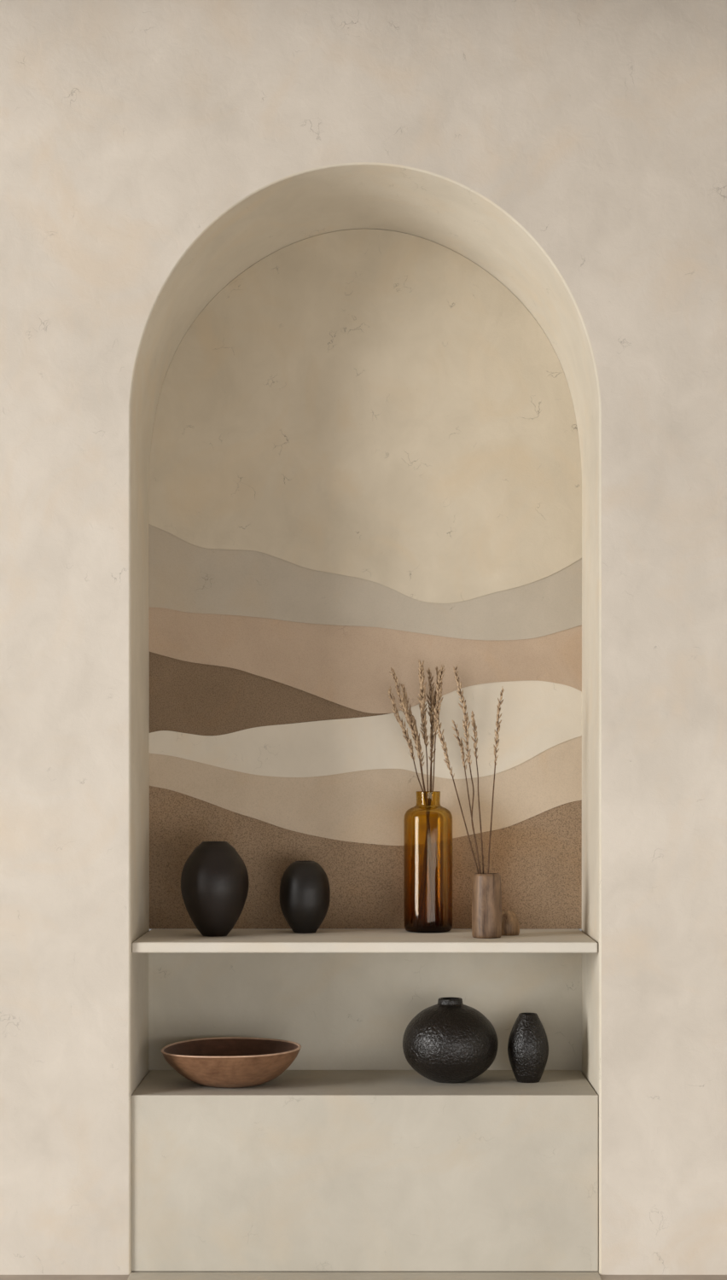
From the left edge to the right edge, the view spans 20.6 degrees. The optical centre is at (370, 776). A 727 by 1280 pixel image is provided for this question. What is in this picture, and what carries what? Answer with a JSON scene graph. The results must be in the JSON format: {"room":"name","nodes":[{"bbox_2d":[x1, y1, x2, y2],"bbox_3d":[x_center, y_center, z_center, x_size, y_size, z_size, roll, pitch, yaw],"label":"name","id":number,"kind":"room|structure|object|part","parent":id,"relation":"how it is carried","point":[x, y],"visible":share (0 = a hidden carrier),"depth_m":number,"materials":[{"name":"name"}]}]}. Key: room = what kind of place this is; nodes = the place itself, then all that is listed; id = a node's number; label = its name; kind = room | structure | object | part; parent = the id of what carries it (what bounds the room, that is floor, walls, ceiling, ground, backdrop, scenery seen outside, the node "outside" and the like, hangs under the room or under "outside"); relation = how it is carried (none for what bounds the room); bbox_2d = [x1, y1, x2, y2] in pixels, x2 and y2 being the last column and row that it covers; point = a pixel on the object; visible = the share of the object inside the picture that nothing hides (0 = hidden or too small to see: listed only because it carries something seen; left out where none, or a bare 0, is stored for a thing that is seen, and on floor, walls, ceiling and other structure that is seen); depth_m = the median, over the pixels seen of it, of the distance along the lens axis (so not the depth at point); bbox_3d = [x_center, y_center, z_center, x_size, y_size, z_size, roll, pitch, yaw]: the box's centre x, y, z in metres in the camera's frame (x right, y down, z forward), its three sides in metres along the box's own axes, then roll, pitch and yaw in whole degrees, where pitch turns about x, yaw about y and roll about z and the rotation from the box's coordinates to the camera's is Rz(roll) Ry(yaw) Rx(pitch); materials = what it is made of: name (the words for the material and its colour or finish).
{"room":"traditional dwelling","nodes":[
{"label":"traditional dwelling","id":0,"kind":"room"},
{"bbox_2d":[0,0,726,1274],"bbox_3d":[0.000,-0.394,5.543,7.200,3.430,0.499,0,0,0],"label":"wall","id":1,"kind":"structure","parent":0,"point":[423,300],"depth_m":5.29,"materials":[{"name":"paint"}]},
{"bbox_2d":[131,929,597,953],"bbox_3d":[-0.014,0.455,5.542,1.239,0.028,0.467,0,0,0],"label":"shelf","id":2,"kind":"object","parent":1,"relation":"attached to","point":[155,940],"visible":1,"depth_m":5.33,"materials":[{"name":"paint"}]},
{"bbox_2d":[180,841,248,936],"bbox_3d":[-0.430,0.310,5.526,0.188,0.261,0.188,0,0,0],"label":"vase","id":3,"kind":"object","parent":2,"relation":"on","point":[214,877],"visible":1,"depth_m":5.46,"materials":[{"name":"black ceramic"}]},
{"bbox_2d":[279,860,330,933],"bbox_3d":[-0.184,0.340,5.639,0.142,0.202,0.142,0,0,0],"label":"vase","id":4,"kind":"object","parent":2,"relation":"on","point":[305,889],"visible":1,"depth_m":5.59,"materials":[{"name":"black ceramic"}]},
{"bbox_2d":[403,791,452,932],"bbox_3d":[0.166,0.241,5.679,0.138,0.399,0.138,0,0,-38],"label":"glass bottle","id":5,"kind":"object","parent":2,"relation":"on","point":[410,924],"visible":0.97,"depth_m":5.65,"materials":[{"name":"brown glass"}]},
{"bbox_2d":[389,667,437,920],"bbox_3d":[0.124,0.056,5.657,0.142,0.744,0.028,0,0,-8],"label":"grass stalk","id":6,"kind":"object","parent":5,"relation":"in","point":[409,720],"visible":1,"depth_m":5.65,"materials":[{"name":"brown plant"}]},
{"bbox_2d":[386,686,441,920],"bbox_3d":[0.125,0.083,5.676,0.163,0.690,0.022,0,0,-4],"label":"grass stalk","id":7,"kind":"object","parent":5,"relation":"in","point":[404,731],"visible":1,"depth_m":5.67,"materials":[{"name":"brown plant"}]},
{"bbox_2d":[400,683,434,920],"bbox_3d":[0.135,0.081,5.701,0.099,0.696,0.027,0,0,6],"label":"grass stalk","id":8,"kind":"object","parent":5,"relation":"in","point":[404,695],"visible":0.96,"depth_m":5.70,"materials":[{"name":"brown plant"}]},
{"bbox_2d":[417,658,429,920],"bbox_3d":[0.148,0.047,5.671,0.033,0.762,0.041,0,0,24],"label":"grass stalk","id":9,"kind":"object","parent":5,"relation":"in","point":[422,688],"visible":1,"depth_m":5.67,"materials":[{"name":"brown plant"}]},
{"bbox_3d":[0.155,0.054,5.665,0.024,0.749,0.037,0,0,0],"label":"stem","id":10,"kind":"part","parent":9,"relation":"part of","materials":[{"name":"brown plant"}]},
{"bbox_2d":[418,667,435,920],"bbox_3d":[0.162,0.058,5.695,0.053,0.740,0.026,0,0,-15],"label":"grass stalk","id":11,"kind":"object","parent":5,"relation":"in","point":[431,689],"visible":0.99,"depth_m":5.69,"materials":[{"name":"brown plant"}]},
{"bbox_2d":[415,664,446,920],"bbox_3d":[0.172,0.050,5.667,0.092,0.757,0.025,0,0,14],"label":"grass stalk","id":12,"kind":"object","parent":5,"relation":"in","point":[439,689],"visible":0.9,"depth_m":5.66,"materials":[{"name":"brown plant"}]},
{"bbox_2d":[428,666,439,920],"bbox_3d":[0.184,0.056,5.707,0.041,0.745,0.035,0,0,0],"label":"grass stalk","id":13,"kind":"object","parent":5,"relation":"in","point":[436,667],"visible":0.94,"depth_m":5.70,"materials":[{"name":"brown plant"}]},
{"bbox_3d":[0.179,0.062,5.704,0.028,0.733,0.030,0,0,16],"label":"stem","id":14,"kind":"part","parent":13,"relation":"part of","materials":[{"name":"brown plant"}]},
{"bbox_2d":[471,872,501,938],"bbox_3d":[0.320,0.353,5.466,0.082,0.175,0.082,0,0,36],"label":"wooden vase","id":15,"kind":"object","parent":2,"relation":"on","point":[486,893],"visible":1,"depth_m":5.43,"materials":[{"name":"brown wood"}]},
{"bbox_2d":[434,712,478,873],"bbox_3d":[0.251,0.116,5.485,0.150,0.590,0.022,0,0,11],"label":"grass stalk","id":16,"kind":"object","parent":15,"relation":"in","point":[442,740],"visible":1,"depth_m":5.49,"materials":[{"name":"brown plant"}]},
{"bbox_2d":[451,720,481,872],"bbox_3d":[0.273,0.127,5.478,0.099,0.568,0.024,0,0,0],"label":"grass stalk","id":17,"kind":"object","parent":15,"relation":"in","point":[456,730],"visible":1,"depth_m":5.47,"materials":[{"name":"brown plant"}]},
{"bbox_2d":[453,665,481,873],"bbox_3d":[0.277,0.053,5.458,0.103,0.717,0.029,0,0,0],"label":"grass stalk","id":18,"kind":"object","parent":15,"relation":"in","point":[460,693],"visible":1,"depth_m":5.46,"materials":[{"name":"brown plant"}]},
{"bbox_2d":[471,710,483,873],"bbox_3d":[0.294,0.115,5.486,0.039,0.592,0.020,0,0,0],"label":"grass stalk","id":19,"kind":"object","parent":15,"relation":"in","point":[473,723],"visible":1,"depth_m":5.48,"materials":[{"name":"brown plant"}]},
{"bbox_2d":[487,687,504,873],"bbox_3d":[0.337,0.081,5.464,0.064,0.660,0.026,0,0,0],"label":"grass stalk","id":20,"kind":"object","parent":15,"relation":"in","point":[497,724],"visible":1,"depth_m":5.46,"materials":[{"name":"brown plant"}]},
{"bbox_2d":[501,909,519,936],"bbox_3d":[0.382,0.406,5.556,0.069,0.068,0.069,0,0,0],"label":"decorative wooden block","id":21,"kind":"object","parent":2,"relation":"on","point":[510,924],"visible":0.75,"depth_m":5.53,"materials":[{"name":"brown wood"}]},
{"bbox_2d":[127,1271,601,1279],"bbox_3d":[-0.014,1.329,5.269,1.242,0.024,0.170,0,0,0],"label":"trim","id":22,"kind":"structure","parent":1,"relation":"attached to","point":[134,1275],"depth_m":5.27,"materials":[{"name":"paint"}]},
{"bbox_2d":[131,1070,598,1271],"bbox_3d":[-0.014,1.081,5.540,1.242,0.468,0.471,0,0,0],"label":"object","id":23,"kind":"object","parent":1,"relation":"attached to","point":[295,1170],"visible":1,"depth_m":5.30,"materials":[{"name":"paint"}]},
{"bbox_2d":[161,1036,301,1087],"bbox_3d":[-0.382,0.794,5.498,0.400,0.104,0.417,0,0,0],"label":"bowl","id":24,"kind":"object","parent":23,"relation":"on","point":[222,1061],"visible":1,"depth_m":5.40,"materials":[{"name":"brown ceramic"}]},
{"bbox_2d":[402,997,498,1082],"bbox_3d":[0.223,0.732,5.556,0.265,0.229,0.265,0,0,0],"label":"round vase","id":25,"kind":"object","parent":23,"relation":"on","point":[449,1040],"visible":1,"depth_m":5.46,"materials":[{"name":"black ceramic"}]},
{"bbox_2d":[507,1012,548,1082],"bbox_3d":[0.439,0.752,5.544,0.114,0.188,0.114,0,0,0],"label":"slim vase","id":26,"kind":"object","parent":23,"relation":"on","point":[527,1044],"visible":1,"depth_m":5.51,"materials":[{"name":"black ceramic"}]},
{"bbox_2d":[148,523,581,929],"bbox_3d":[-0.013,-0.145,5.779,1.251,1.171,0.028,0,0,0],"label":"wall mural","id":27,"kind":"object","parent":1,"relation":"attached to","point":[276,736],"visible":0.98,"depth_m":5.77,"materials":[{"name":"paint"}]},
{"bbox_2d":[0,1274,726,1279],"bbox_3d":[0.000,1.346,1.544,7.200,0.050,7.500,0,0,0],"label":"floor","id":28,"kind":"structure","parent":0,"point":[2,1277],"depth_m":5.27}
]}

